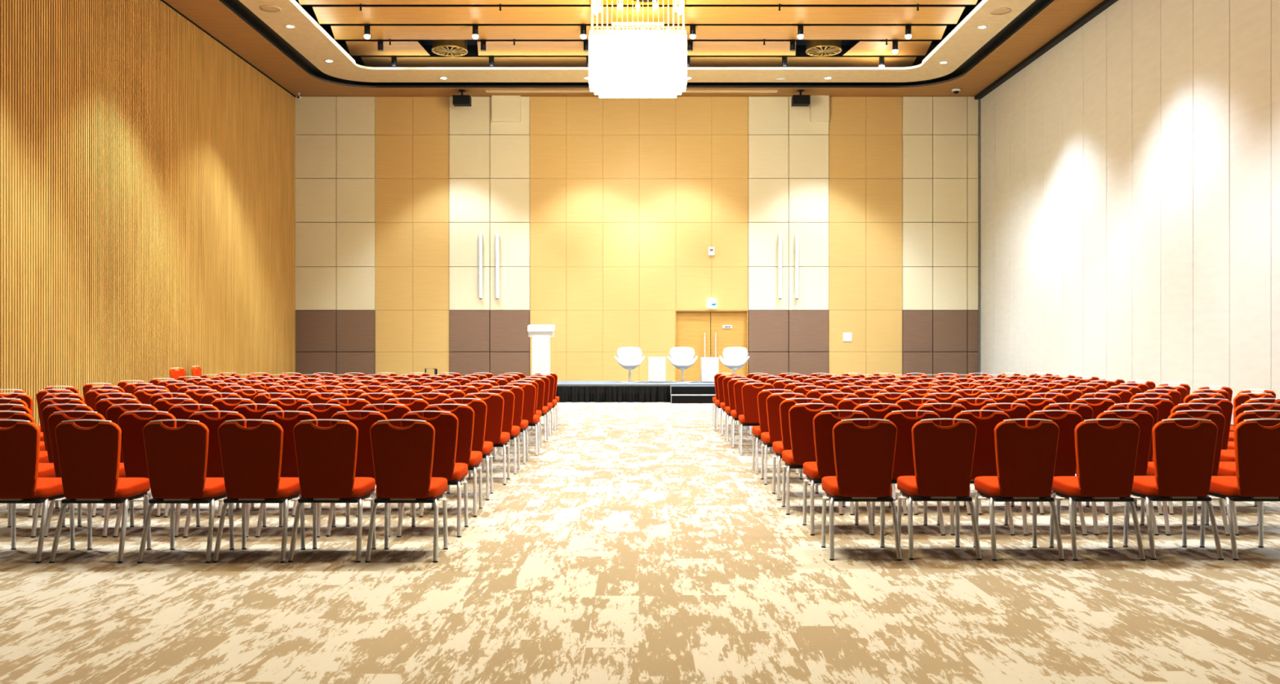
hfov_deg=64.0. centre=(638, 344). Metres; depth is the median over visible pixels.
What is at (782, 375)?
banquet chair
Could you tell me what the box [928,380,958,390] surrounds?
banquet chair
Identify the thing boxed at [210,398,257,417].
banquet chair
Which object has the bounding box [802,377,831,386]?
banquet chair
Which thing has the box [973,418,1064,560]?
banquet chair
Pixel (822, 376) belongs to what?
banquet chair
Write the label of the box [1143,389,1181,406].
banquet chair
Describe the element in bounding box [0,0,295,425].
wall
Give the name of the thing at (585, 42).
ceiling spotlight
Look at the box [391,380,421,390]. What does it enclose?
banquet chair
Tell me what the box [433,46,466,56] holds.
grille
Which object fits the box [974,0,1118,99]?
trim
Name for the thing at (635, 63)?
chandelier
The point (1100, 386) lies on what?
banquet chair
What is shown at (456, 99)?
grille
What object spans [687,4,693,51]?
ceiling spotlight
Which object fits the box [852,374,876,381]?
banquet chair
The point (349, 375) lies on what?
banquet chair
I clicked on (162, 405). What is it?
banquet chair
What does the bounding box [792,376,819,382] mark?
banquet chair
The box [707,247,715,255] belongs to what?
thermostat
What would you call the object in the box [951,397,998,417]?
banquet chair
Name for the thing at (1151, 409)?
banquet chair
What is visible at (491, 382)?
banquet chair
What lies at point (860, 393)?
banquet chair
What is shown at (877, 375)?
banquet chair
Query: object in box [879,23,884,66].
ceiling spotlight
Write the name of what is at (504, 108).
access panel
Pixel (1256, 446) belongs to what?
banquet chair
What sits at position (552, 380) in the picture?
banquet chair
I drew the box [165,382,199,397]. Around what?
banquet chair
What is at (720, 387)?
banquet chair
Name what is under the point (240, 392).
banquet chair
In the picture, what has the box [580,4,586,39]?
ceiling spotlight
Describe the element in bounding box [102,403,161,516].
banquet chair
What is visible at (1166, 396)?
banquet chair
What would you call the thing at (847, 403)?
banquet chair
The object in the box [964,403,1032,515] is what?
banquet chair
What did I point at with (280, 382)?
banquet chair
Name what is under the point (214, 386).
banquet chair
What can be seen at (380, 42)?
ceiling spotlight
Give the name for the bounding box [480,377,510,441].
banquet chair
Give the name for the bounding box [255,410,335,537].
banquet chair
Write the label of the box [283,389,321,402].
banquet chair
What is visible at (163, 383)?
banquet chair
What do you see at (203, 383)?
banquet chair
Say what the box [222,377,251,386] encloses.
banquet chair
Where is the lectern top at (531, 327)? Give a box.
[527,324,555,331]
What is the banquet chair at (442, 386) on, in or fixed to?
on the floor
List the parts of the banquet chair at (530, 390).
backrest, seat, leg, leg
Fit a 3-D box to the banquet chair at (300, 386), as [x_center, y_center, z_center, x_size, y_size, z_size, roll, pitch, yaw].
[-4.252,0.959,13.417,0.478,0.939,0.477,0,0,-1]
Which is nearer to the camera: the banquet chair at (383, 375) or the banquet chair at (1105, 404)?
the banquet chair at (1105, 404)
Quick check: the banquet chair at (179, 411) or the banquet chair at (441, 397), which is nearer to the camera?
the banquet chair at (179, 411)
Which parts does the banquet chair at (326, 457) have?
leg, leg, backrest, seat, leg, rail, leg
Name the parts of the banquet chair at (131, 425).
leg, leg, backrest, leg, leg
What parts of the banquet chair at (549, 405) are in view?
backrest, leg, seat, leg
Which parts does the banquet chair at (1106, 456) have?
leg, rail, leg, seat, backrest, leg, leg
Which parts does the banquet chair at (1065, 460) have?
leg, leg, backrest, leg, leg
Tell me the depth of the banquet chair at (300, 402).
9.41 m
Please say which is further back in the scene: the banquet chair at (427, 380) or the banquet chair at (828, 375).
the banquet chair at (828, 375)
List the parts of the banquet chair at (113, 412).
leg, backrest, leg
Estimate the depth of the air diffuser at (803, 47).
28.76 m
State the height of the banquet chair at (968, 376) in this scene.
0.939 m
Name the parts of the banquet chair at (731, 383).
leg, seat, leg, backrest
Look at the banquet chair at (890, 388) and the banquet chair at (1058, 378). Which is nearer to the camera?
the banquet chair at (890, 388)
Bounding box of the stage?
[555,381,715,402]
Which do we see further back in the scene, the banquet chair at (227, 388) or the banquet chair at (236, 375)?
the banquet chair at (236, 375)
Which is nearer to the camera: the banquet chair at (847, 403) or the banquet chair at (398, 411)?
the banquet chair at (398, 411)
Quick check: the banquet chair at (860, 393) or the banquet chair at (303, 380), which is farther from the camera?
the banquet chair at (303, 380)
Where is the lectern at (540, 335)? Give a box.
[527,324,555,375]
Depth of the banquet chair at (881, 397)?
10.47 m
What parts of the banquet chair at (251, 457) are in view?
leg, leg, backrest, seat, leg, rail, leg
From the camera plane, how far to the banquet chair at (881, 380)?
15.02 m
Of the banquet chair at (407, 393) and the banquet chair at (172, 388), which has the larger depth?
the banquet chair at (172, 388)
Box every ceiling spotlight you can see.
[364,4,369,39]
[377,4,382,51]
[391,23,396,66]
[472,4,478,39]
[480,4,485,51]
[488,23,493,66]
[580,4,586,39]
[583,4,588,51]
[586,23,589,66]
[686,23,689,66]
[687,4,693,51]
[689,4,695,39]
[782,23,786,66]
[790,4,795,51]
[797,4,803,39]
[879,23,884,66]
[892,4,897,53]
[905,4,911,39]
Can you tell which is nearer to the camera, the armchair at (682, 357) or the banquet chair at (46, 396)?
the banquet chair at (46, 396)
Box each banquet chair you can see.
[0,389,41,431]
[0,392,44,441]
[0,398,45,450]
[0,404,58,516]
[0,410,65,537]
[0,419,75,563]
[35,389,74,431]
[38,403,119,516]
[39,397,85,450]
[41,392,84,404]
[44,386,79,394]
[44,410,134,537]
[48,419,151,563]
[82,382,114,404]
[84,389,123,411]
[89,386,124,393]
[95,392,137,404]
[95,398,142,420]
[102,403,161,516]
[113,410,199,537]
[117,380,146,389]
[124,382,157,395]
[133,385,169,394]
[133,389,173,404]
[137,419,234,563]
[148,377,177,386]
[149,392,191,406]
[149,397,199,499]
[156,380,187,386]
[163,404,239,517]
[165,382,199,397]
[168,367,185,379]
[176,376,203,382]
[177,385,212,394]
[182,410,266,537]
[183,389,222,408]
[185,377,214,385]
[191,365,201,378]
[196,380,227,389]
[200,374,225,380]
[200,392,242,407]
[208,382,242,392]
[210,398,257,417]
[211,376,238,383]
[212,419,305,563]
[216,372,239,378]
[220,386,256,397]
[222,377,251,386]
[232,389,270,401]
[232,403,284,516]
[233,374,257,381]
[235,380,266,388]
[247,372,270,379]
[247,376,274,383]
[251,382,284,391]
[253,392,295,409]
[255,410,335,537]
[259,377,288,386]
[266,374,290,382]
[266,385,302,398]
[266,398,312,417]
[275,380,305,390]
[279,372,302,379]
[281,376,307,384]
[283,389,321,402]
[288,418,376,562]
[292,403,350,516]
[293,382,326,394]
[297,377,324,386]
[300,374,324,382]
[306,392,348,409]
[311,372,333,379]
[312,380,342,390]
[312,385,347,398]
[316,376,342,384]
[324,398,370,417]
[325,410,402,537]
[328,389,366,404]
[330,374,354,382]
[332,377,360,386]
[334,382,368,394]
[342,372,365,379]
[349,376,375,384]
[351,380,381,390]
[355,403,420,516]
[357,385,391,398]
[357,392,398,409]
[363,374,388,382]
[364,418,448,562]
[368,377,395,386]
[374,372,398,379]
[377,382,408,394]
[378,389,415,404]
[382,398,429,417]
[384,376,410,383]
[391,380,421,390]
[396,410,468,537]
[397,374,422,381]
[400,386,434,397]
[405,377,433,385]
[406,372,431,378]
[409,392,451,407]
[417,376,444,382]
[418,382,450,393]
[418,404,482,516]
[426,389,465,404]
[430,374,455,380]
[430,380,461,390]
[436,398,493,500]
[438,372,462,377]
[443,377,471,388]
[443,385,484,463]
[453,376,479,382]
[460,392,510,484]
[461,382,499,455]
[462,374,488,380]
[470,372,493,379]
[470,380,500,448]
[475,389,519,474]
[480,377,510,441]
[488,376,515,382]
[488,385,528,463]
[496,374,520,380]
[500,382,539,455]
[502,372,525,378]
[505,380,542,448]
[515,377,548,441]
[520,376,552,435]
[527,374,556,431]
[534,372,559,425]
[712,373,739,426]
[715,374,744,431]
[720,376,751,435]
[724,377,755,442]
[730,380,764,448]
[738,382,774,455]
[746,373,768,378]
[747,374,776,429]
[751,389,798,474]
[757,376,784,384]
[760,392,810,484]
[764,377,793,384]
[772,380,803,393]
[772,398,829,500]
[777,373,801,377]
[782,403,843,515]
[783,374,808,380]
[783,382,816,391]
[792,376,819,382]
[792,385,827,395]
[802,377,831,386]
[802,409,874,535]
[805,389,844,403]
[808,373,832,378]
[813,380,843,387]
[817,374,842,380]
[817,392,860,484]
[821,418,902,560]
[825,382,857,393]
[827,376,854,383]
[836,398,883,417]
[839,386,874,396]
[840,373,864,378]
[840,377,867,386]
[842,403,907,515]
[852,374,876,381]
[852,380,882,390]
[853,389,891,404]
[863,376,889,384]
[868,382,900,393]
[871,392,912,408]
[871,409,945,535]
[872,373,895,379]
[876,377,903,386]
[883,385,917,398]
[885,374,909,382]
[889,380,920,390]
[892,398,941,500]
[897,376,924,384]
[897,417,981,559]
[903,389,940,404]
[905,373,927,379]
[905,403,970,515]
[909,382,941,394]
[914,377,941,386]
[920,374,943,382]
[921,392,963,409]
[926,386,961,398]
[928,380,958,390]
[933,376,959,384]
[937,373,959,379]
[937,409,1014,535]
[948,377,976,386]
[949,374,973,382]
[950,382,982,394]
[951,389,988,404]
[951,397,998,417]
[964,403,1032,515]
[965,373,988,379]
[967,376,994,383]
[968,380,998,390]
[971,386,1006,398]
[973,392,1017,484]
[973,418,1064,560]
[982,374,1007,382]
[983,377,1012,386]
[990,382,1022,393]
[996,373,1020,379]
[996,389,1035,399]
[1001,376,1027,383]
[1004,409,1087,535]
[1007,380,1037,390]
[1010,398,1061,500]
[1015,385,1050,397]
[1017,374,1040,382]
[1022,377,1050,386]
[1025,403,1097,514]
[1026,392,1068,408]
[1028,373,1052,379]
[1031,382,1065,392]
[1036,376,1062,382]
[1044,389,1083,408]
[1047,380,1077,388]
[1048,418,1145,560]
[1049,374,1075,380]
[1051,398,1115,493]
[1058,377,1087,384]
[1060,385,1097,395]
[1072,376,1099,382]
[1073,409,1158,535]
[1074,382,1107,391]
[1079,392,1120,404]
[1085,380,1116,388]
[1085,403,1163,515]
[1093,389,1133,407]
[1096,377,1124,385]
[1106,385,1141,395]
[1116,382,1148,393]
[1123,417,1223,559]
[1126,380,1155,390]
[1126,398,1173,422]
[1129,392,1172,404]
[1140,409,1230,535]
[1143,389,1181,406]
[1151,403,1226,515]
[1153,385,1187,404]
[1158,382,1190,395]
[1183,392,1226,404]
[1187,398,1232,449]
[1191,389,1229,399]
[1197,385,1232,401]
[1200,418,1279,560]
[1204,409,1279,535]
[1219,403,1279,515]
[1226,398,1279,449]
[1228,392,1275,441]
[1229,389,1275,431]
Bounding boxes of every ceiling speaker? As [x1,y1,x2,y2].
[259,4,281,12]
[989,7,1011,14]
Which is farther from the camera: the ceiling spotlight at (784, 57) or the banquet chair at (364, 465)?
the ceiling spotlight at (784, 57)
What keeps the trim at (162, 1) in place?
attached to the wall at (148, 168)
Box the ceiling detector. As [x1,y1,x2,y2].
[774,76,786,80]
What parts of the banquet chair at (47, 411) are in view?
leg, backrest, leg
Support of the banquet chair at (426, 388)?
on the floor
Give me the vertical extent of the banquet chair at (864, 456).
0.940 m
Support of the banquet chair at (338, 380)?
on the floor
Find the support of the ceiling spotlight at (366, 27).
hanging from the ceiling at (968, 8)
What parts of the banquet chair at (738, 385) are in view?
leg, leg, seat, backrest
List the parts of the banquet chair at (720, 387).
leg, leg, seat, backrest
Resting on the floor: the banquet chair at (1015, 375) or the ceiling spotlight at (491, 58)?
the banquet chair at (1015, 375)
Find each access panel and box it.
[491,95,520,121]
[809,95,829,121]
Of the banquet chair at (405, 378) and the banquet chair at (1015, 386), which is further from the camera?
the banquet chair at (405, 378)
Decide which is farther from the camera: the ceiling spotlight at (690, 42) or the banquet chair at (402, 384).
the ceiling spotlight at (690, 42)
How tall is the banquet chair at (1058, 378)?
0.939 m
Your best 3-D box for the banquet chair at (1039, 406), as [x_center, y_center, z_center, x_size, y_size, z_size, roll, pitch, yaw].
[3.653,0.960,9.658,0.483,0.940,0.478,0,0,0]
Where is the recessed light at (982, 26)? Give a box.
[977,25,987,28]
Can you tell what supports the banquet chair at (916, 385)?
on the floor
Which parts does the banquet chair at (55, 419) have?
leg, backrest, leg, leg, seat, leg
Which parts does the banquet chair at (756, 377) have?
backrest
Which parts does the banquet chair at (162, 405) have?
backrest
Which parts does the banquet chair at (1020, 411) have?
leg, backrest, leg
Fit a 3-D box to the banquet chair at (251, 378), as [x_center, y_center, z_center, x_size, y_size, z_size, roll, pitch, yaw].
[-5.954,0.959,16.303,0.478,0.939,0.477,0,0,-1]
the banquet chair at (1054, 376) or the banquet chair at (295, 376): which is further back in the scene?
the banquet chair at (295, 376)
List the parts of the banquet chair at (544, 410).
backrest, leg, seat, leg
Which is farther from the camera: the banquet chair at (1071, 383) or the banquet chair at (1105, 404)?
the banquet chair at (1071, 383)
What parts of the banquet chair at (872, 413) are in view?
leg, backrest, leg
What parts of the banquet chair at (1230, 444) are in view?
seat, backrest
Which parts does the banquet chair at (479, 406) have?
leg, backrest, leg, seat, leg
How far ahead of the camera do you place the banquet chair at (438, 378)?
16.04 m
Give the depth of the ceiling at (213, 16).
28.52 m
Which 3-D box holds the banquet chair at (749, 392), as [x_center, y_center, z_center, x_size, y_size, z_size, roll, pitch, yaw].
[1.549,0.959,13.444,0.478,0.939,0.477,0,0,1]
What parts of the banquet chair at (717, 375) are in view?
leg, backrest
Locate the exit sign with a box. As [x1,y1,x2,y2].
[706,297,716,308]
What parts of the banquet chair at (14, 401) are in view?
backrest, seat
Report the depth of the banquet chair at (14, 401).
9.42 m
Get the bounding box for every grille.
[261,6,279,11]
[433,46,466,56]
[453,95,468,103]
[775,77,786,79]
[793,95,808,103]
[807,46,839,56]
[991,8,1009,13]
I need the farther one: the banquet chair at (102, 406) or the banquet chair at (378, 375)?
the banquet chair at (378, 375)
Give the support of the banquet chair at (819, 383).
on the floor
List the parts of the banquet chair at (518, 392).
leg, backrest, seat, leg, leg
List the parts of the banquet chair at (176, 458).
leg, leg, backrest, seat, leg, leg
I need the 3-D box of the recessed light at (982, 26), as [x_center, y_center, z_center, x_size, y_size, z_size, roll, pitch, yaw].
[8.256,-7.630,24.600,0.230,0.020,0.230,0,0,0]
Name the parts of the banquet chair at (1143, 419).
leg, leg, backrest, leg, leg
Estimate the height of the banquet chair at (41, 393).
0.939 m
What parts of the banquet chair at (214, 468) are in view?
leg, backrest, leg, leg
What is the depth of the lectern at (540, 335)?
26.43 m
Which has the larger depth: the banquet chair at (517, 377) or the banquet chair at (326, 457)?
the banquet chair at (517, 377)
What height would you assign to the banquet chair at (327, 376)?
0.939 m
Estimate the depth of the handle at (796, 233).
31.31 m
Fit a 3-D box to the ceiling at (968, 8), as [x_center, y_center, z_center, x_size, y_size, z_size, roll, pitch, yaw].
[-0.030,-9.370,11.300,21.040,0.200,40.600,0,0,0]
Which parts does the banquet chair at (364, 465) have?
leg, leg, backrest, leg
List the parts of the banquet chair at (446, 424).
leg, leg, backrest, seat, leg, leg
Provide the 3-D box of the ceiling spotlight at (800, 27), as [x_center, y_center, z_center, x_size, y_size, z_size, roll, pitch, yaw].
[4.190,-8.592,26.515,0.150,1.329,0.150,0,0,0]
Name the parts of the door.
handle, handle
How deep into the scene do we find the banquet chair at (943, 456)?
6.83 m
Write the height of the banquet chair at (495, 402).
0.940 m
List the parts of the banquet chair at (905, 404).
leg, backrest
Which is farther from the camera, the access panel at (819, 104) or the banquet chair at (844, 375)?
the access panel at (819, 104)
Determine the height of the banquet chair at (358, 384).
0.939 m
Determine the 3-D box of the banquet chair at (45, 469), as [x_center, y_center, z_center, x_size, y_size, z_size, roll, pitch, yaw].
[-4.726,0.960,7.831,0.483,0.940,0.478,0,0,0]
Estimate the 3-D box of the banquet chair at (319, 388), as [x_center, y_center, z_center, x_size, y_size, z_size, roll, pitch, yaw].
[-3.722,0.959,12.516,0.478,0.939,0.477,0,0,-1]
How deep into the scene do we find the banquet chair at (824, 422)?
7.72 m
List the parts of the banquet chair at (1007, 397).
backrest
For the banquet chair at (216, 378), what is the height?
0.939 m
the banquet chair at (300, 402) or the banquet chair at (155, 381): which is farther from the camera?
the banquet chair at (155, 381)
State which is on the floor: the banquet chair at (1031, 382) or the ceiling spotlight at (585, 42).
the banquet chair at (1031, 382)
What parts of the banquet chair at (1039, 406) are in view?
backrest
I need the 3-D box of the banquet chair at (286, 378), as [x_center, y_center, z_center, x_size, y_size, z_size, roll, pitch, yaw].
[-5.417,0.959,16.302,0.478,0.939,0.477,0,0,0]
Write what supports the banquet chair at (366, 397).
on the floor
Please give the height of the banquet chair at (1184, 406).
0.940 m
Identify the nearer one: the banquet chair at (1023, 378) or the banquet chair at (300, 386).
the banquet chair at (300, 386)
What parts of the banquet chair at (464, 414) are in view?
leg, backrest, leg, seat, leg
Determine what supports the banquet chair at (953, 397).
on the floor
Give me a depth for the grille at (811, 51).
28.59 m
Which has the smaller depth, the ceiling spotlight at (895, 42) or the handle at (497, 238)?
the ceiling spotlight at (895, 42)
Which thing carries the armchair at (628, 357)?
on the stage
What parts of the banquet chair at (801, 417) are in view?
leg, leg, seat, backrest, leg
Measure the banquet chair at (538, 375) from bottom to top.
0.939 m
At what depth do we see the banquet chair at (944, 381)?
16.10 m
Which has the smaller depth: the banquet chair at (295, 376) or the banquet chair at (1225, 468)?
the banquet chair at (1225, 468)
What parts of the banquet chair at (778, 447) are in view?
leg, seat, leg, backrest, leg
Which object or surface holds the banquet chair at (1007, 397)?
on the floor
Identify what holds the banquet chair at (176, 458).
on the floor
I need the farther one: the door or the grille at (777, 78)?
the door
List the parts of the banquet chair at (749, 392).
leg, leg, seat, backrest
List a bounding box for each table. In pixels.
[648,356,666,382]
[700,357,719,382]
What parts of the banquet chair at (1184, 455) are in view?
leg, rail, leg, seat, leg, backrest, leg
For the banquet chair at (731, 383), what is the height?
0.939 m
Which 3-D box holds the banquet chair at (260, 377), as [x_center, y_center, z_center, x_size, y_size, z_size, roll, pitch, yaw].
[-6.702,0.959,18.304,0.478,0.939,0.477,0,0,1]
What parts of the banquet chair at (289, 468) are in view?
leg, leg, backrest, leg, leg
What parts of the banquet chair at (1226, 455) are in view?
seat, backrest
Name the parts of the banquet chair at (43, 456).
backrest, leg, seat, leg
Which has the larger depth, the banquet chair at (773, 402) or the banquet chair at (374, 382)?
the banquet chair at (374, 382)
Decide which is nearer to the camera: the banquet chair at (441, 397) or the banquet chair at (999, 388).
the banquet chair at (441, 397)
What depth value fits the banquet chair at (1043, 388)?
12.29 m
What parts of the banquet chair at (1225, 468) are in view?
leg, seat, leg, backrest, leg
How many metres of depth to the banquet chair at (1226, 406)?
9.42 m
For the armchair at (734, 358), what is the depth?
27.25 m
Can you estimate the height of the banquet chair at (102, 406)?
0.940 m
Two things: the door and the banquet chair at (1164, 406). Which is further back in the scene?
the door
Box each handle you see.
[478,232,482,299]
[495,232,499,299]
[777,233,782,299]
[795,232,798,299]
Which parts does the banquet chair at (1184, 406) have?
leg, backrest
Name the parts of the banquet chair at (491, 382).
backrest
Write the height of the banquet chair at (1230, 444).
0.940 m
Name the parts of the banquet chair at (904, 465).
leg, leg, backrest, leg, leg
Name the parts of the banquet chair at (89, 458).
leg, backrest, leg, leg, seat, rail, leg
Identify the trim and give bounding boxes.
[160,0,295,97]
[218,0,1053,87]
[289,0,987,69]
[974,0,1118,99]
[977,98,980,376]
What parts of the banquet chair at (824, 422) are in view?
leg, leg, seat, backrest, leg, leg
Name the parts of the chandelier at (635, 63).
suspension rod, suspension rod, bulb, suspension rod, bulb, suspension rod, suspension rod, suspension rod, suspension rod, bulb, suspension rod, suspension rod, hanging frame, suspension rod, ceiling plate, suspension rod, suspension rod, bulb, suspension rod, suspension rod, suspension rod, suspension rod, suspension rod, bulb, suspension rod, bulb, bulb, suspension rod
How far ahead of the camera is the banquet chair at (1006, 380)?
15.04 m
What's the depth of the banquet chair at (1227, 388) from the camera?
12.28 m
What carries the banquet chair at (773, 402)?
on the floor
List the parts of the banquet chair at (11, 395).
backrest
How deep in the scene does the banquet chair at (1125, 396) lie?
11.30 m
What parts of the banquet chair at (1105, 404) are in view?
backrest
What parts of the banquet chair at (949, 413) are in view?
leg, backrest, leg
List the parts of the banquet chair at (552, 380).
backrest, seat, leg, leg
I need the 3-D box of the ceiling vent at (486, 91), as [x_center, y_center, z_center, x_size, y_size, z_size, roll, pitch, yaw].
[-0.212,-7.636,30.835,8.778,0.016,0.230,0,0,0]
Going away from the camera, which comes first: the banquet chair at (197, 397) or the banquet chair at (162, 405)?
the banquet chair at (162, 405)
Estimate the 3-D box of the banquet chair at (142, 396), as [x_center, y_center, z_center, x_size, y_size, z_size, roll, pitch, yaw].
[-5.375,0.959,11.524,0.478,0.939,0.477,0,0,-1]
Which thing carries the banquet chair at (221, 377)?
on the floor
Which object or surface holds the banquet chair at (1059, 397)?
on the floor
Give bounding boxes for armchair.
[614,346,644,382]
[667,346,697,382]
[719,346,749,373]
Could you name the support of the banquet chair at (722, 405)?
on the floor
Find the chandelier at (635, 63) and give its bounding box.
[588,0,687,97]
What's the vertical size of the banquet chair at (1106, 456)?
0.940 m
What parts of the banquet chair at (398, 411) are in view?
backrest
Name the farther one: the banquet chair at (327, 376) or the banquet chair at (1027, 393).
the banquet chair at (327, 376)
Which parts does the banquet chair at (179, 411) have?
leg, backrest, leg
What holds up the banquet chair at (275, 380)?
on the floor
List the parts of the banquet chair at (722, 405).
leg, seat, leg, backrest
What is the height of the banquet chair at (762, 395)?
0.939 m
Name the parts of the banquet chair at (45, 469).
leg, backrest, leg, seat, leg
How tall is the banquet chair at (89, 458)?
0.940 m
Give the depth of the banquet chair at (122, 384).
14.16 m
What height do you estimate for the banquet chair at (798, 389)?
0.939 m
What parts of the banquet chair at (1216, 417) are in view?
leg, seat, leg, leg, backrest, leg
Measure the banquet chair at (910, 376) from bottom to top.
0.939 m
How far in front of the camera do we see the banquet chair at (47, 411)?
8.53 m
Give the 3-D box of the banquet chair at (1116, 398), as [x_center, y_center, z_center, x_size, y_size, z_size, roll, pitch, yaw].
[4.728,0.960,10.701,0.483,0.940,0.478,0,0,0]
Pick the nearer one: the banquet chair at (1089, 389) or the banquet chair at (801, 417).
the banquet chair at (801, 417)
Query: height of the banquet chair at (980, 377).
0.939 m
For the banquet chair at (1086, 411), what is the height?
0.940 m
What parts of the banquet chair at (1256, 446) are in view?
leg, rail, seat, leg, backrest, leg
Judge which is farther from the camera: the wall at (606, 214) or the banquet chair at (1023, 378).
the wall at (606, 214)
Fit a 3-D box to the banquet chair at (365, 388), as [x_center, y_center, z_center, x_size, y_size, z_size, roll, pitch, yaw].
[-3.188,0.959,12.523,0.478,0.939,0.477,0,0,-1]
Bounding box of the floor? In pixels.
[0,397,1279,683]
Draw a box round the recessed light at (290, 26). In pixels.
[284,24,294,28]
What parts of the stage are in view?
frame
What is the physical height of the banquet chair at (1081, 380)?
0.939 m
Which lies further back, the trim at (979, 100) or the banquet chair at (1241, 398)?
the trim at (979, 100)
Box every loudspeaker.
[453,89,471,106]
[791,89,809,106]
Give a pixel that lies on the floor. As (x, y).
(637, 545)
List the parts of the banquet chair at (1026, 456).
leg, rail, leg, seat, backrest, leg, leg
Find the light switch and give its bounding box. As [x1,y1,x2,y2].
[843,332,851,341]
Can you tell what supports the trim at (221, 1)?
attached to the ceiling at (213, 16)
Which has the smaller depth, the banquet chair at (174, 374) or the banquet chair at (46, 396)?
the banquet chair at (46, 396)
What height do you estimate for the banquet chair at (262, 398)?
0.940 m
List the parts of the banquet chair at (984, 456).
leg, leg, backrest, leg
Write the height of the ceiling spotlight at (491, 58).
1.239 m
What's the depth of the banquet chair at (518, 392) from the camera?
12.30 m
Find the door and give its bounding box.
[675,310,747,381]
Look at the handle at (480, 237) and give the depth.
31.31 m
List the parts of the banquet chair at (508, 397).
leg, backrest, seat, leg, leg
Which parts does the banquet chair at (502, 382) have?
backrest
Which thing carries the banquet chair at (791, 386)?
on the floor
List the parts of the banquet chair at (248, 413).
backrest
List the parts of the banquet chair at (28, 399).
backrest, seat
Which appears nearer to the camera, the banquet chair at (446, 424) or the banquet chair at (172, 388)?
the banquet chair at (446, 424)
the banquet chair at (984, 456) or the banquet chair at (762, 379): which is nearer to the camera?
the banquet chair at (984, 456)
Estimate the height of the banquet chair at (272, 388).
0.939 m
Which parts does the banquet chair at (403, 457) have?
leg, leg, backrest, seat, leg, rail, leg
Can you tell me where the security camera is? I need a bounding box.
[951,88,960,93]
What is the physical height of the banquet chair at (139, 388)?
0.939 m
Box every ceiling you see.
[163,0,1104,97]
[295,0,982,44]
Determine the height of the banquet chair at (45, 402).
0.940 m
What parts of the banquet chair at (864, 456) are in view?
leg, rail, leg, seat, backrest, leg, leg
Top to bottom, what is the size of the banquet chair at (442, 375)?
0.939 m
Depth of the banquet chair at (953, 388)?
12.27 m
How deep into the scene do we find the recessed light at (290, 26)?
24.52 m
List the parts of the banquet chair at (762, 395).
leg, seat, leg, backrest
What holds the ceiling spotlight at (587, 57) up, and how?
hanging from the ceiling at (968, 8)
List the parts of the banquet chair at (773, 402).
leg, leg, seat, backrest, leg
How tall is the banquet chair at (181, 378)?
0.939 m
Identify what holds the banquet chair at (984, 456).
on the floor
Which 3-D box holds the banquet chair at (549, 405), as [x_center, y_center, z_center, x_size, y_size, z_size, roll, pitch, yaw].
[-1.610,0.959,16.284,0.478,0.939,0.477,0,0,1]
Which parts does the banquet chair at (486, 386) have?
backrest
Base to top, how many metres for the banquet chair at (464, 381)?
0.939 m
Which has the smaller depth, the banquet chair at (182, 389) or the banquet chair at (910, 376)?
the banquet chair at (182, 389)
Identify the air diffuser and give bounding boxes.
[410,40,488,56]
[786,40,862,56]
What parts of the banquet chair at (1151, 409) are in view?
leg, backrest, leg, leg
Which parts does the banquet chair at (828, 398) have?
backrest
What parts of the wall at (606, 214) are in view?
cream panel, brown panel, oak panel, cream panel, brown panel, oak panel, cream panel, brown panel, oak panel, cream panel, brown panel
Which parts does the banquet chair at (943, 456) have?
leg, rail, leg, seat, backrest, leg, leg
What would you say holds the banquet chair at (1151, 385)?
on the floor
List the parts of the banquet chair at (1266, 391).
seat, backrest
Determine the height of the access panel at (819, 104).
0.795 m
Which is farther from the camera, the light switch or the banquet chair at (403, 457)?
the light switch
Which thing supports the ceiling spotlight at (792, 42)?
hanging from the ceiling at (968, 8)
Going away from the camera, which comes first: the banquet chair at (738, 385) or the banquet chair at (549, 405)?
the banquet chair at (738, 385)
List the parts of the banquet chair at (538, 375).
backrest, leg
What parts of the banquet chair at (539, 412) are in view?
backrest, seat, leg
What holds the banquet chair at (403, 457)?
on the floor
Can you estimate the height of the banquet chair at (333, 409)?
0.940 m
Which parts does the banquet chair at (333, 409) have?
leg, backrest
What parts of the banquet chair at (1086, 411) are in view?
leg, backrest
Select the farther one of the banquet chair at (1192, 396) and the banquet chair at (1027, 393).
the banquet chair at (1027, 393)
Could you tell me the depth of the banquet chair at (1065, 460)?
7.70 m
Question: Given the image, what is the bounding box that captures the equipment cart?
[424,368,437,375]
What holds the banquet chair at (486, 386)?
on the floor
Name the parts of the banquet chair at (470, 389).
backrest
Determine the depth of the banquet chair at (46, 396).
10.44 m
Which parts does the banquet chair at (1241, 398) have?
seat, backrest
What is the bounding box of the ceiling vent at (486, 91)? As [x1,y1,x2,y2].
[485,90,777,92]
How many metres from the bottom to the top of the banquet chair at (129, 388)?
0.939 m
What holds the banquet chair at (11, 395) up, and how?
on the floor
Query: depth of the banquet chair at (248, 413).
8.53 m
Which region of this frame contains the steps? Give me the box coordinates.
[670,385,715,403]
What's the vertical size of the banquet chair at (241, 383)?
0.939 m
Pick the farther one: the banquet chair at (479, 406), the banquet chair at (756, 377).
the banquet chair at (756, 377)
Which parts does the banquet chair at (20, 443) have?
leg, backrest, leg, seat, rail, leg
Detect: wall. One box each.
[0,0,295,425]
[295,44,977,381]
[980,0,1279,425]
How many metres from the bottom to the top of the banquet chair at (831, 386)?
0.939 m
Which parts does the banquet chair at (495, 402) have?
leg, backrest, seat, leg, leg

